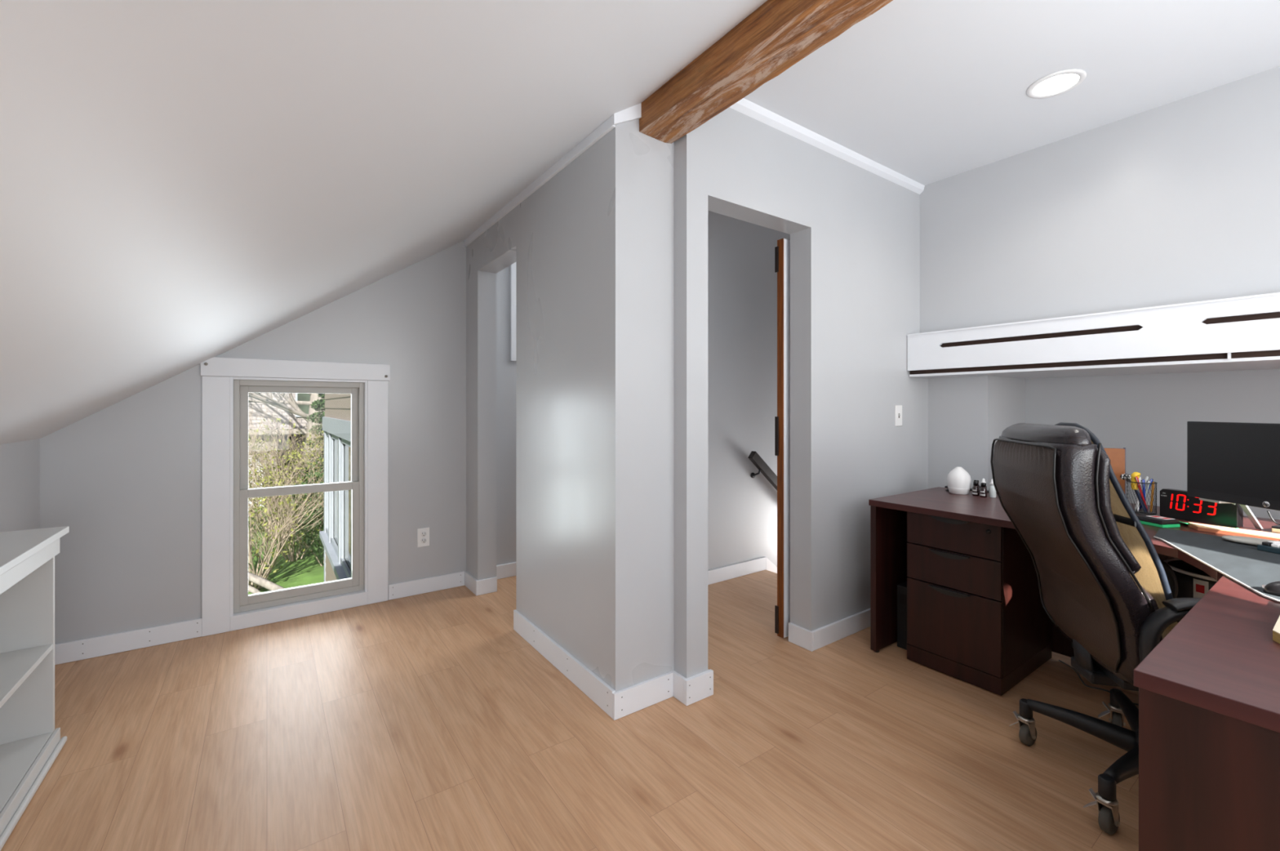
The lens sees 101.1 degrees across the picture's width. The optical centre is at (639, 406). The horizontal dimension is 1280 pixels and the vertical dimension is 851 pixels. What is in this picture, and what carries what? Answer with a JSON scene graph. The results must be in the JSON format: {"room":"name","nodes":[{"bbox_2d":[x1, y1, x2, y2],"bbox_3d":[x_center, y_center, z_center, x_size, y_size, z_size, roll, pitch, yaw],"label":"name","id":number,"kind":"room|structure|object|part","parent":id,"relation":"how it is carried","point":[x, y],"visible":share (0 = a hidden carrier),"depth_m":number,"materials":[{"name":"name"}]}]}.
{"room":"home office","nodes":[
{"label":"home office","id":0,"kind":"room"},
{"bbox_2d":[0,438,39,532],"bbox_3d":[-1.256,0.620,0.225,0.110,1.120,5.220,0,0,-35],"label":"wall","id":1,"kind":"structure","parent":0,"point":[20,461],"depth_m":2.20,"materials":[{"name":"paint"}]},
{"bbox_2d":[40,240,515,644],"bbox_3d":[-0.726,-0.120,3.879,5.300,2.600,0.130,0,0,-35],"label":"wall","id":2,"kind":"structure","parent":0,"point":[124,477],"depth_m":2.83,"materials":[{"name":"paint"}]},
{"bbox_2d":[54,570,464,664],"bbox_3d":[-1.938,1.133,2.932,1.904,0.092,0.014,0,0,-35],"label":"baseboard","id":3,"kind":"structure","parent":2,"relation":"attached to","point":[72,651],"depth_m":2.60,"materials":[{"name":"white paint"}]},
{"bbox_2d":[200,356,390,636],"bbox_3d":[-1.914,0.461,2.992,0.890,1.436,0.144,0,0,-35],"label":"window","id":4,"kind":"structure","parent":2,"relation":"attached to","point":[227,605],"depth_m":2.90,"materials":[{"name":"white paint"}]},
{"bbox_3d":[-1.934,0.477,3.016,0.622,1.245,0.082,0,0,-35],"label":"frame","id":5,"kind":"part","parent":4,"relation":"part of","materials":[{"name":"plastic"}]},
{"bbox_3d":[-1.943,0.182,3.029,0.570,0.595,0.030,0,0,-35],"label":"sash","id":6,"kind":"part","parent":4,"relation":"part of","materials":[{"name":"glass"}]},
{"bbox_3d":[-1.923,0.757,3.002,0.574,0.621,0.034,0,0,-35],"label":"sash","id":7,"kind":"part","parent":4,"relation":"part of","materials":[{"name":"plastic"}]},
{"bbox_2d":[417,527,429,546],"bbox_3d":[-1.371,0.826,3.336,0.072,0.118,0.009,0,0,-35],"label":"wall outlet","id":8,"kind":"object","parent":2,"relation":"attached to","point":[423,534],"visible":1,"depth_m":3.33,"materials":[{"name":"white plastic"}]},
{"bbox_2d":[421,531,426,536],"bbox_3d":[-1.370,0.805,3.334,0.033,0.033,0.003,0,0,-35],"label":"socket","id":9,"kind":"object","parent":8,"relation":"attached to","point":[423,533],"depth_m":3.33,"materials":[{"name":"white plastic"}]},
{"bbox_2d":[421,537,426,542],"bbox_3d":[-1.370,0.847,3.334,0.033,0.033,0.003,0,0,-35],"label":"socket","id":10,"kind":"object","parent":8,"relation":"attached to","point":[423,540],"depth_m":3.33,"materials":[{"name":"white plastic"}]},
{"bbox_2d":[510,262,515,360],"bbox_3d":[-0.603,-0.680,3.925,0.785,0.720,0.098,0,0,-35],"label":"window","id":11,"kind":"structure","parent":2,"relation":"attached to","point":[513,267],"depth_m":3.67,"materials":[{"name":"white glass"}]},
{"bbox_2d":[0,565,1138,850],"bbox_3d":[0.756,1.240,1.614,5.500,0.120,5.560,0,0,-35],"label":"floor","id":12,"kind":"structure","parent":0,"point":[425,721],"depth_m":1.83,"materials":[{"name":"brown wood"}]},
{"bbox_2d":[0,525,69,850],"bbox_3d":[-1.441,0.799,0.827,0.252,0.755,2.375,0,0,-35],"label":"bookcase","id":13,"kind":"object","parent":12,"relation":"on","point":[30,743],"visible":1,"depth_m":1.75,"materials":[{"name":"paint"}]},
{"bbox_3d":[-1.450,1.127,0.821,0.215,0.018,2.278,0,0,-35],"label":"shelf","id":14,"kind":"part","parent":13,"relation":"part of","materials":[{"name":"paint"}]},
{"bbox_3d":[-1.450,0.824,0.821,0.215,0.018,2.278,0,0,-35],"label":"shelf","id":15,"kind":"part","parent":13,"relation":"part of","materials":[{"name":"paint"}]},
{"bbox_3d":[-2.116,0.816,1.756,0.224,0.718,0.018,0,0,-35],"label":"panel","id":16,"kind":"part","parent":13,"relation":"part of","materials":[{"name":"paint"}]},
{"bbox_3d":[-1.356,0.482,0.887,0.012,0.052,2.315,0,0,-35],"label":"rail","id":17,"kind":"part","parent":13,"relation":"part of","materials":[{"name":"paint"}]},
{"bbox_3d":[-1.356,1.147,0.899,0.026,0.059,2.335,0,0,-35],"label":"moulding","id":18,"kind":"part","parent":13,"relation":"part of","materials":[{"name":"paint"}]},
{"bbox_2d":[897,581,907,649],"bbox_3d":[1.460,1.028,2.677,0.422,0.305,0.089,0,0,-35],"label":"computer tower","id":19,"kind":"object","parent":12,"relation":"on","point":[902,587],"visible":0.29,"depth_m":2.57,"materials":[{"name":"black plastic"}]},
{"bbox_2d":[899,592,906,604],"bbox_3d":[1.289,0.935,2.555,0.001,0.050,0.060,0,0,-35],"label":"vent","id":20,"kind":"object","parent":19,"relation":"attached to","point":[903,596],"depth_m":2.56,"materials":[{"name":"black plastic"}]},
{"bbox_2d":[868,486,1279,695],"bbox_3d":[1.949,0.812,1.889,1.155,0.735,2.030,0,0,-35],"label":"desk","id":21,"kind":"object","parent":12,"relation":"on","point":[976,615],"visible":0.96,"depth_m":2.31,"materials":[{"name":"brown wood"}]},
{"bbox_3d":[1.386,0.821,2.715,0.658,0.694,0.028,0,0,-35],"label":"panel","id":22,"kind":"part","parent":21,"relation":"part of","materials":[{"name":"brown wood"}]},
{"bbox_3d":[1.345,0.810,2.296,0.016,0.025,0.166,0,0,-35],"label":"drawer pull","id":23,"kind":"part","parent":21,"relation":"part of","materials":[{"name":"black plastic"}]},
{"bbox_3d":[1.345,0.648,2.296,0.016,0.025,0.166,0,0,-35],"label":"drawer pull","id":24,"kind":"part","parent":21,"relation":"part of","materials":[{"name":"black plastic"}]},
{"bbox_3d":[1.345,0.495,2.296,0.016,0.025,0.166,0,0,-35],"label":"drawer pull","id":25,"kind":"part","parent":21,"relation":"part of","materials":[{"name":"black plastic"}]},
{"bbox_3d":[1.362,0.949,2.302,0.018,0.307,0.385,0,0,-35],"label":"drawer","id":26,"kind":"part","parent":21,"relation":"part of","materials":[{"name":"brown wood"}]},
{"bbox_3d":[1.362,0.712,2.302,0.018,0.157,0.385,0,0,-35],"label":"drawer","id":27,"kind":"part","parent":21,"relation":"part of","materials":[{"name":"brown wood"}]},
{"bbox_3d":[1.362,0.554,2.302,0.018,0.148,0.385,0,0,-35],"label":"drawer","id":28,"kind":"part","parent":21,"relation":"part of","materials":[{"name":"brown wood"}]},
{"bbox_2d":[946,466,971,494],"bbox_3d":[1.641,0.377,2.709,0.108,0.136,0.108,0,0,-35],"label":"diffuser","id":29,"kind":"object","parent":21,"relation":"on","point":[958,480],"visible":1,"depth_m":2.67,"materials":[{"name":"white plastic"}]},
{"bbox_2d":[972,480,979,495],"bbox_3d":[1.684,0.410,2.642,0.030,0.070,0.030,0,0,-35],"label":"dropper bottle","id":30,"kind":"object","parent":21,"relation":"on","point":[975,489],"visible":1,"depth_m":2.63,"materials":[{"name":"black glass"}]},
{"bbox_2d":[979,482,986,497],"bbox_3d":[1.694,0.410,2.597,0.030,0.070,0.030,0,0,-35],"label":"dropper bottle","id":31,"kind":"object","parent":21,"relation":"on","point":[983,490],"visible":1,"depth_m":2.59,"materials":[{"name":"black glass"}]},
{"bbox_2d":[988,479,995,497],"bbox_3d":[1.736,0.400,2.593,0.030,0.090,0.030,0,0,-35],"label":"dropper bottle","id":32,"kind":"object","parent":21,"relation":"on","point":[992,491],"visible":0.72,"depth_m":2.58,"materials":[{"name":"plastic"}]},
{"bbox_3d":[2.210,0.809,2.086,0.018,0.672,1.949,0,0,-35],"label":"modesty panel","id":33,"kind":"part","parent":21,"relation":"part of","materials":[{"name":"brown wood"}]},
{"bbox_2d":[1103,447,1125,494],"bbox_3d":[2.037,0.312,2.365,0.213,0.266,0.024,0,0,35],"label":"notebook","id":34,"kind":"object","parent":21,"relation":"on","point":[1117,456],"visible":0.27,"depth_m":2.31,"materials":[{"name":"orange cardboard"}]},
{"bbox_2d":[1125,480,1157,515],"bbox_3d":[2.104,0.379,2.210,0.095,0.132,0.096,0,0,-35],"label":"pen cup","id":35,"kind":"object","parent":21,"relation":"on","point":[1140,512],"visible":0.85,"depth_m":2.19,"materials":[{"name":"black metal"}]},
{"bbox_2d":[1120,473,1131,479],"bbox_3d":[2.056,0.297,2.230,0.034,0.027,0.036,0,0,20],"label":"pompom","id":36,"kind":"object","parent":35,"relation":"on","point":[1125,476],"visible":1,"depth_m":2.22,"materials":[{"name":"fabric"}]},
{"bbox_2d":[1130,471,1140,489],"bbox_3d":[2.082,0.310,2.211,0.034,0.076,0.032,0,0,-35],"label":"toy","id":37,"kind":"object","parent":35,"relation":"in","point":[1134,474],"visible":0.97,"depth_m":2.21,"materials":[{"name":"plastic"}]},
{"bbox_2d":[1136,476,1141,511],"bbox_3d":[2.105,0.368,2.223,0.056,0.143,0.008,0,0,-40],"label":"pen","id":38,"kind":"object","parent":35,"relation":"in","point":[1140,477],"visible":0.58,"depth_m":2.21,"materials":[{"name":"white plastic"}]},
{"bbox_2d":[1129,479,1147,511],"bbox_3d":[2.091,0.370,2.208,0.056,0.139,0.010,0,0,40],"label":"pen","id":39,"kind":"object","parent":35,"relation":"in","point":[1136,491],"visible":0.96,"depth_m":2.20,"materials":[{"name":"blue plastic"}]},
{"bbox_2d":[1134,490,1145,511],"bbox_3d":[2.092,0.369,2.216,0.010,0.140,0.056,0,0,-20],"label":"pen","id":40,"kind":"object","parent":35,"relation":"in","point":[1141,504],"visible":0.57,"depth_m":2.20,"materials":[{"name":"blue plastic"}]},
{"bbox_2d":[1135,475,1147,508],"bbox_3d":[2.095,0.365,2.200,0.059,0.149,0.008,0,0,-5],"label":"pen","id":41,"kind":"object","parent":35,"relation":"in","point":[1136,477],"visible":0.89,"depth_m":2.20,"materials":[{"name":"red plastic"}]},
{"bbox_2d":[1134,475,1148,511],"bbox_3d":[2.114,0.366,2.220,0.056,0.146,0.008,0,0,0],"label":"pen","id":42,"kind":"object","parent":35,"relation":"in","point":[1147,477],"visible":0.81,"depth_m":2.22,"materials":[{"name":"plastic"}]},
{"bbox_2d":[1142,479,1146,502],"bbox_3d":[2.102,0.370,2.196,0.059,0.139,0.008,0,0,-40],"label":"pen","id":43,"kind":"object","parent":35,"relation":"in","point":[1143,480],"visible":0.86,"depth_m":2.19,"materials":[{"name":"blue plastic"}]},
{"bbox_2d":[1141,480,1150,511],"bbox_3d":[2.110,0.373,2.197,0.008,0.133,0.058,0,0,20],"label":"pen","id":44,"kind":"object","parent":35,"relation":"in","point":[1146,491],"visible":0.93,"depth_m":2.19,"materials":[{"name":"plastic"}]},
{"bbox_2d":[1139,478,1152,509],"bbox_3d":[2.113,0.369,2.200,0.009,0.141,0.057,0,0,0],"label":"pen","id":45,"kind":"object","parent":35,"relation":"in","point":[1151,479],"visible":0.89,"depth_m":2.18,"materials":[{"name":"blue plastic"}]},
{"bbox_2d":[1150,481,1154,511],"bbox_3d":[2.120,0.375,2.180,0.009,0.128,0.015,0,0,-35],"label":"pencil","id":46,"kind":"object","parent":35,"relation":"in","point":[1152,490],"visible":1,"depth_m":2.18,"materials":[{"name":"brown wood"}]},
{"bbox_2d":[1136,513,1180,527],"bbox_3d":[1.946,0.430,1.992,0.082,0.029,0.110,0,0,-10],"label":"case","id":47,"kind":"object","parent":21,"relation":"on","point":[1148,519],"visible":0.81,"depth_m":1.95,"materials":[{"name":"green plastic"}]},
{"bbox_2d":[1160,488,1243,528],"bbox_3d":[2.163,0.389,2.037,0.037,0.113,0.232,0,0,-16],"label":"digital clock","id":48,"kind":"object","parent":21,"relation":"on","point":[1174,503],"visible":0.94,"depth_m":2.03,"materials":[{"name":"black plastic"}]},
{"bbox_2d":[1153,528,1279,602],"bbox_3d":[1.843,0.442,1.317,0.789,0.006,0.918,0,0,-35],"label":"desk mat","id":49,"kind":"object","parent":21,"relation":"on","point":[1252,567],"visible":0.99,"depth_m":1.55,"materials":[{"name":"fabric"}]},
{"bbox_2d":[1222,535,1273,545],"bbox_3d":[1.973,0.431,1.686,0.084,0.016,0.150,0,0,-35],"label":"pad","id":50,"kind":"object","parent":49,"relation":"on","point":[1246,540],"visible":0.75,"depth_m":1.69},
{"bbox_2d":[1257,540,1279,554],"bbox_3d":[2.000,0.427,1.458,0.130,0.026,0.360,0,0,-12],"label":"keyboard","id":51,"kind":"object","parent":49,"relation":"on","point":[1273,546],"visible":1,"depth_m":1.60,"materials":[{"name":"black plastic"}]},
{"bbox_2d":[1262,581,1279,595],"bbox_3d":[1.530,0.422,1.226,0.110,0.035,0.067,0,0,25],"label":"computer mouse","id":52,"kind":"object","parent":49,"relation":"on","point":[1273,588],"visible":1,"depth_m":1.24,"materials":[{"name":"black plastic"}]},
{"bbox_2d":[1186,421,1279,528],"bbox_3d":[2.152,0.249,1.721,0.214,0.390,0.500,0,0,0],"label":"computer monitor","id":53,"kind":"object","parent":21,"relation":"on","point":[1234,463],"visible":0.97,"depth_m":1.82,"materials":[{"name":"black plastic"}]},
{"bbox_2d":[1187,522,1279,540],"bbox_3d":[2.089,0.437,1.799,0.111,0.015,0.322,0,0,-35],"label":"wooden board","id":54,"kind":"object","parent":21,"relation":"on","point":[1206,527],"visible":1,"depth_m":1.83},
{"bbox_2d":[1271,524,1279,533],"bbox_3d":[2.330,0.433,1.760,0.080,0.024,0.270,0,0,-20],"label":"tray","id":55,"kind":"object","parent":21,"relation":"on","point":[1276,528],"visible":1,"depth_m":1.86,"materials":[{"name":"beige plastic"}]},
{"bbox_3d":[2.330,0.427,1.760,0.080,0.008,0.270,0,0,-20],"label":"lid","id":56,"kind":"part","parent":55,"relation":"part of","materials":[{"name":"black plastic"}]},
{"bbox_2d":[990,422,1201,834],"bbox_3d":[1.581,0.619,1.637,0.774,1.123,0.713,0,0,15],"label":"office chair","id":57,"kind":"object","parent":12,"relation":"on","point":[1051,481],"visible":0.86,"depth_m":1.52,"materials":[{"name":"brown leather"}]},
{"bbox_3d":[1.332,1.110,1.869,0.030,0.060,0.032,0,0,-25],"label":"brake lever","id":58,"kind":"part","parent":57,"relation":"part of","materials":[{"name":"silver metal"}]},
{"bbox_3d":[1.307,0.436,1.681,0.195,0.637,0.451,0,0,15],"label":"panel","id":59,"kind":"part","parent":57,"relation":"part of","materials":[{"name":"brown leather"}]},
{"bbox_3d":[1.344,0.440,1.672,0.264,0.670,0.504,0,0,15],"label":"backrest","id":60,"kind":"part","parent":57,"relation":"part of","materials":[{"name":"brown leather"}]},
{"bbox_3d":[1.276,1.110,1.489,0.030,0.060,0.032,0,0,-28],"label":"brake lever","id":61,"kind":"part","parent":57,"relation":"part of","materials":[{"name":"silver metal"}]},
{"bbox_3d":[1.633,0.738,1.596,0.500,0.116,0.490,0,0,15],"label":"seat","id":62,"kind":"part","parent":57,"relation":"part of","materials":[{"name":"brown leather"}]},
{"bbox_3d":[1.698,1.110,1.927,0.032,0.060,0.030,0,0,42],"label":"brake lever","id":63,"kind":"part","parent":57,"relation":"part of","materials":[{"name":"silver metal"}]},
{"bbox_3d":[1.656,0.648,1.859,0.402,0.274,0.086,0,0,15],"label":"armrest","id":64,"kind":"part","parent":57,"relation":"part of","materials":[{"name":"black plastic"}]},
{"bbox_2d":[1054,422,1179,628],"bbox_3d":[1.462,0.368,1.641,0.300,0.636,0.419,0,0,15],"label":"support","id":65,"kind":"object","parent":57,"relation":"attached to","point":[1152,575],"visible":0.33,"depth_m":1.51,"materials":[{"name":"beige fabric"}]},
{"bbox_3d":[1.478,0.369,1.637,0.255,0.622,0.404,0,0,15],"label":"panel","id":66,"kind":"part","parent":65,"relation":"part of","materials":[{"name":"beige fabric"}]},
{"bbox_2d":[1093,447,1141,573],"bbox_3d":[1.367,0.292,1.666,0.129,0.375,0.465,0,0,15],"label":"cushion","id":67,"kind":"object","parent":57,"relation":"on","point":[1108,538],"depth_m":1.44,"materials":[{"name":"brown leather"}]},
{"bbox_3d":[1.661,1.048,1.776,0.061,0.079,0.319,0,0,26],"label":"leg","id":68,"kind":"part","parent":57,"relation":"part of","materials":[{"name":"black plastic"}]},
{"bbox_2d":[1133,579,1159,611],"bbox_3d":[1.432,0.560,1.649,0.124,0.200,0.430,0,0,15],"label":"lumbar cushion","id":69,"kind":"object","parent":57,"relation":"on","point":[1153,602],"depth_m":1.44,"materials":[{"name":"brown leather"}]},
{"bbox_3d":[1.524,0.648,1.356,0.402,0.274,0.086,0,0,15],"label":"armrest","id":70,"kind":"part","parent":57,"relation":"part of","materials":[{"name":"black plastic"}]},
{"bbox_2d":[1161,626,1172,639],"bbox_3d":[1.565,0.659,1.552,0.241,0.056,0.250,0,0,15],"label":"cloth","id":71,"kind":"object","parent":57,"relation":"on","point":[1168,628],"visible":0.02,"depth_m":1.54,"materials":[{"name":"beige fabric"}]},
{"bbox_2d":[1058,659,1138,705],"bbox_3d":[2.027,1.176,2.154,0.206,0.006,0.573,0,0,-35],"label":"power cord","id":72,"kind":"object","parent":12,"relation":"on","point":[1074,669],"visible":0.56,"depth_m":2.24,"materials":[{"name":"black rubber"}]},
{"bbox_2d":[1163,557,1217,597],"bbox_3d":[2.100,0.882,1.880,0.331,0.596,0.331,0,0,-35],"label":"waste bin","id":73,"kind":"object","parent":12,"relation":"on","point":[1193,581],"visible":0.19,"depth_m":1.87,"materials":[{"name":"black plastic"}]},
{"bbox_2d":[1195,583,1204,593],"bbox_3d":[1.946,0.631,1.830,0.001,0.027,0.023,0,0,-18],"label":"print","id":74,"kind":"object","parent":73,"relation":"attached to","point":[1199,587],"depth_m":1.83,"materials":[{"name":"red paper"}]},
{"bbox_2d":[1133,574,1279,850],"bbox_3d":[1.448,0.806,0.808,0.902,0.723,0.845,0,0,-35],"label":"desk","id":75,"kind":"object","parent":12,"relation":"on","point":[1209,691],"visible":0.99,"depth_m":0.85,"materials":[{"name":"brown wood"}]},
{"bbox_3d":[1.094,0.821,0.567,0.028,0.694,0.820,0,0,-35],"label":"panel","id":76,"kind":"part","parent":75,"relation":"part of","materials":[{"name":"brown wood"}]},
{"bbox_2d":[1272,615,1279,643],"bbox_3d":[1.367,0.435,0.982,0.365,0.020,0.222,0,0,-35],"label":"notepad","id":77,"kind":"object","parent":75,"relation":"on","point":[1276,630],"visible":1,"depth_m":1.00,"materials":[{"name":"beige paper"}]},
{"bbox_2d":[466,119,674,691],"bbox_3d":[-0.501,-0.120,2.835,0.300,2.600,1.835,0,0,-35],"label":"wall partition","id":78,"kind":"structure","parent":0,"point":[592,248],"depth_m":2.16,"materials":[{"name":"paint"}]},
{"bbox_2d":[463,102,641,246],"bbox_3d":[-0.580,-1.123,2.768,0.126,0.123,1.849,0,0,-35],"label":"trim","id":79,"kind":"structure","parent":78,"relation":"attached to","point":[633,113],"depth_m":2.31,"materials":[{"name":"white paint"}]},
{"bbox_2d":[464,561,713,719],"bbox_3d":[-0.266,1.127,2.941,0.834,0.103,1.932,0,0,-35],"label":"baseboard","id":80,"kind":"structure","parent":78,"relation":"attached to","point":[640,695],"depth_m":2.14,"materials":[{"name":"white paint"}]},
{"bbox_2d":[0,0,1279,444],"bbox_3d":[0.753,-0.494,1.618,5.700,1.881,5.570,0,0,-35],"label":"ceiling","id":81,"kind":"structure","parent":0,"point":[184,183],"depth_m":1.19,"materials":[{"name":"paint"}]},
{"bbox_2d":[639,0,893,143],"bbox_3d":[1.013,-1.190,0.769,0.171,0.240,3.282,0,0,-35],"label":"ceiling beam","id":82,"kind":"structure","parent":81,"relation":"attached to","point":[778,34],"depth_m":1.66,"materials":[{"name":"brown wood"}]},
{"bbox_2d":[1026,68,1086,98],"bbox_3d":[1.693,-1.312,2.146,0.194,0.005,0.194,0,0,-35],"label":"recessed light","id":83,"kind":"object","parent":81,"relation":"in","point":[1059,82],"visible":1,"depth_m":2.14,"materials":[{"name":"white plastic"}]},
{"bbox_2d":[1032,73,1079,95],"bbox_3d":[1.693,-1.312,2.146,0.147,0.004,0.147,0,0,41],"label":"diffuser","id":84,"kind":"object","parent":83,"relation":"attached to","point":[1055,84],"depth_m":2.14,"materials":[{"name":"white plastic"}]},
{"bbox_2d":[707,210,790,569],"bbox_3d":[0.723,0.480,3.736,3.100,3.800,0.060,0,0,-35],"label":"wall","id":85,"kind":"structure","parent":0,"point":[742,277],"depth_m":3.68,"materials":[{"name":"paint"}]},
{"bbox_2d":[707,555,777,584],"bbox_3d":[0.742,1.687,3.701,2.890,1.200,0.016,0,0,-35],"label":"baseboard","id":86,"kind":"structure","parent":85,"relation":"attached to","point":[735,570],"depth_m":3.66,"materials":[{"name":"white paint"}]},
{"bbox_2d":[747,450,777,490],"bbox_3d":[1.313,0.905,4.063,1.386,1.193,0.087,0,0,-35],"label":"handrail","id":87,"kind":"object","parent":85,"relation":"attached to","point":[753,456],"visible":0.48,"depth_m":3.71,"materials":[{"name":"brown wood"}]},
{"bbox_2d":[674,107,928,678],"bbox_3d":[1.347,-0.120,2.998,2.935,2.600,0.126,0,0,-35],"label":"wall","id":88,"kind":"structure","parent":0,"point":[854,231],"depth_m":2.62,"materials":[{"name":"paint"}]},
{"bbox_2d":[774,238,790,638],"bbox_3d":[1.033,0.160,2.917,0.801,2.029,0.048,0,0,-35],"label":"door","id":89,"kind":"structure","parent":88,"relation":"attached to","point":[782,251],"depth_m":2.69,"materials":[{"name":"brown paint"}]},
{"bbox_2d":[728,97,924,194],"bbox_3d":[0.962,-1.292,2.630,1.770,0.044,0.030,0,0,-35],"label":"crown molding","id":90,"kind":"structure","parent":88,"relation":"attached to","point":[744,106],"depth_m":2.57,"materials":[{"name":"white paint"}]},
{"bbox_2d":[788,608,870,651],"bbox_3d":[1.251,1.133,2.922,1.139,0.092,0.140,0,0,-35],"label":"baseboard","id":91,"kind":"structure","parent":88,"relation":"attached to","point":[815,639],"depth_m":2.63,"materials":[{"name":"white paint"}]},
{"bbox_2d":[894,404,902,426],"bbox_3d":[1.481,0.051,3.006,0.072,0.118,0.016,0,0,-35],"label":"light switch","id":92,"kind":"object","parent":88,"relation":"attached to","point":[898,408],"visible":1,"depth_m":3.00,"materials":[{"name":"white plastic"}]},
{"bbox_2d":[920,66,1279,519],"bbox_3d":[2.899,-0.120,2.057,0.730,2.600,3.205,0,0,-35],"label":"wall","id":93,"kind":"structure","parent":0,"point":[1178,202],"depth_m":2.57,"materials":[{"name":"paint"}]},
{"bbox_2d":[906,292,1279,377],"bbox_3d":[2.796,-0.297,1.982,0.786,0.245,3.201,0,0,-35],"label":"wall cabinet","id":94,"kind":"object","parent":93,"relation":"attached to","point":[1240,333],"depth_m":2.35,"materials":[{"name":"white paint"}]},
{"label":"outside","id":95,"kind":"structure","parent":0,"visible":0},
{"bbox_2d":[248,495,324,594],"bbox_3d":[-14.420,3.780,29.001,70.000,0.099,56.000,0,0,-35],"label":"ground","id":96,"kind":"structure","parent":95,"point":[306,570],"depth_m":12.42,"materials":[{"name":"green plant"}]},
{"bbox_2d":[248,454,264,507],"bbox_3d":[-14.901,2.785,19.959,1.100,1.990,0.800,0,0,-35],"label":"tree","id":97,"kind":"object","parent":96,"relation":"on","point":[250,455],"visible":0.04,"depth_m":19.80,"materials":[{"name":"plant"}]},
{"bbox_2d":[248,571,285,593],"bbox_3d":[-7.256,3.300,9.829,1.936,0.963,0.348,0,0,-9],"label":"fallen log","id":98,"kind":"object","parent":96,"relation":"on","point":[252,577],"visible":0.23,"depth_m":9.90,"materials":[{"name":"beige wood"}]},
{"bbox_2d":[248,392,310,495],"bbox_3d":[-18.857,-0.620,24.019,16.000,8.800,8.600,0,0,-35],"label":"house","id":99,"kind":"structure","parent":96,"relation":"on","point":[287,415],"depth_m":22.22,"materials":[{"name":"grey"}]},
{"bbox_3d":[-14.913,2.180,22.432,0.900,2.000,0.090,0,0,-35],"label":"dark doorway","id":100,"kind":"part","parent":99,"relation":"part of","materials":[{"name":"green plant"}]},
{"bbox_3d":[-14.480,-0.145,22.686,0.460,0.950,0.025,0,0,-35],"label":"pane","id":101,"kind":"part","parent":99,"relation":"part of","materials":[{"name":"green glass"}]},
{"bbox_2d":[248,411,321,523],"bbox_3d":[-10.735,1.616,14.372,4.926,4.342,4.063,0,0,-2],"label":"leafy shrub","id":102,"kind":"object","parent":96,"relation":"on","point":[265,446],"visible":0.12,"depth_m":15.10,"materials":[{"name":"green plant"}]},
{"bbox_2d":[248,391,323,506],"bbox_3d":[-12.185,-1.247,18.622,12.393,10.073,6.866,0,0,-35],"label":"tree","id":103,"kind":"object","parent":96,"relation":"on","point":[264,399],"visible":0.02,"depth_m":19.45,"materials":[{"name":"grey plant"}]},
{"bbox_2d":[248,426,324,589],"bbox_3d":[-8.068,2.005,10.863,5.174,3.570,3.062,0,0,0],"label":"bare shrub","id":104,"kind":"object","parent":96,"relation":"on","point":[279,547],"visible":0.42,"depth_m":11.11,"materials":[{"name":"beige plant"}]},
{"bbox_2d":[248,416,324,561],"bbox_3d":[-8.457,1.849,13.067,3.605,3.877,4.002,0,0,33],"label":"leafy shrub","id":105,"kind":"object","parent":96,"relation":"on","point":[298,552],"visible":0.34,"depth_m":12.79,"materials":[{"name":"green plant"}]},
{"bbox_2d":[248,393,324,537],"bbox_3d":[-10.450,1.500,15.338,4.521,4.583,6.570,0,0,-13],"label":"shrub","id":106,"kind":"object","parent":96,"relation":"on","point":[254,437],"visible":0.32,"depth_m":15.38,"materials":[{"name":"green plant"}]},
{"bbox_2d":[248,415,324,566],"bbox_3d":[-7.757,1.730,12.767,2.945,4.113,4.020,0,0,18],"label":"leafy shrub","id":107,"kind":"object","parent":96,"relation":"on","point":[317,545],"visible":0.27,"depth_m":12.25,"materials":[{"name":"green plant"}]},
{"bbox_2d":[265,420,324,526],"bbox_3d":[-10.017,1.836,16.405,3.429,3.903,2.707,0,0,-17],"label":"shrub","id":108,"kind":"object","parent":96,"relation":"on","point":[322,420],"visible":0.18,"depth_m":16.21,"materials":[{"name":"green plant"}]},
{"bbox_2d":[301,393,324,519],"bbox_3d":[-10.600,1.480,17.591,1.455,4.600,1.487,0,0,-35],"label":"evergreen tree","id":109,"kind":"object","parent":96,"relation":"on","point":[317,406],"visible":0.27,"depth_m":17.43,"materials":[{"name":"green plant"}]},
{"bbox_2d":[319,393,351,582],"bbox_3d":[-2.374,0.780,6.793,2.580,6.000,6.230,0,0,-35],"label":"neighboring house","id":110,"kind":"structure","parent":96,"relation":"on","point":[335,538],"depth_m":7.04,"materials":[{"name":"beige wood"}]},
{"bbox_3d":[-3.366,1.205,6.126,0.030,1.650,5.830,0,0,-35],"label":"sash frame","id":111,"kind":"part","parent":110,"relation":"part of","materials":[{"name":"white paint"}]}
]}

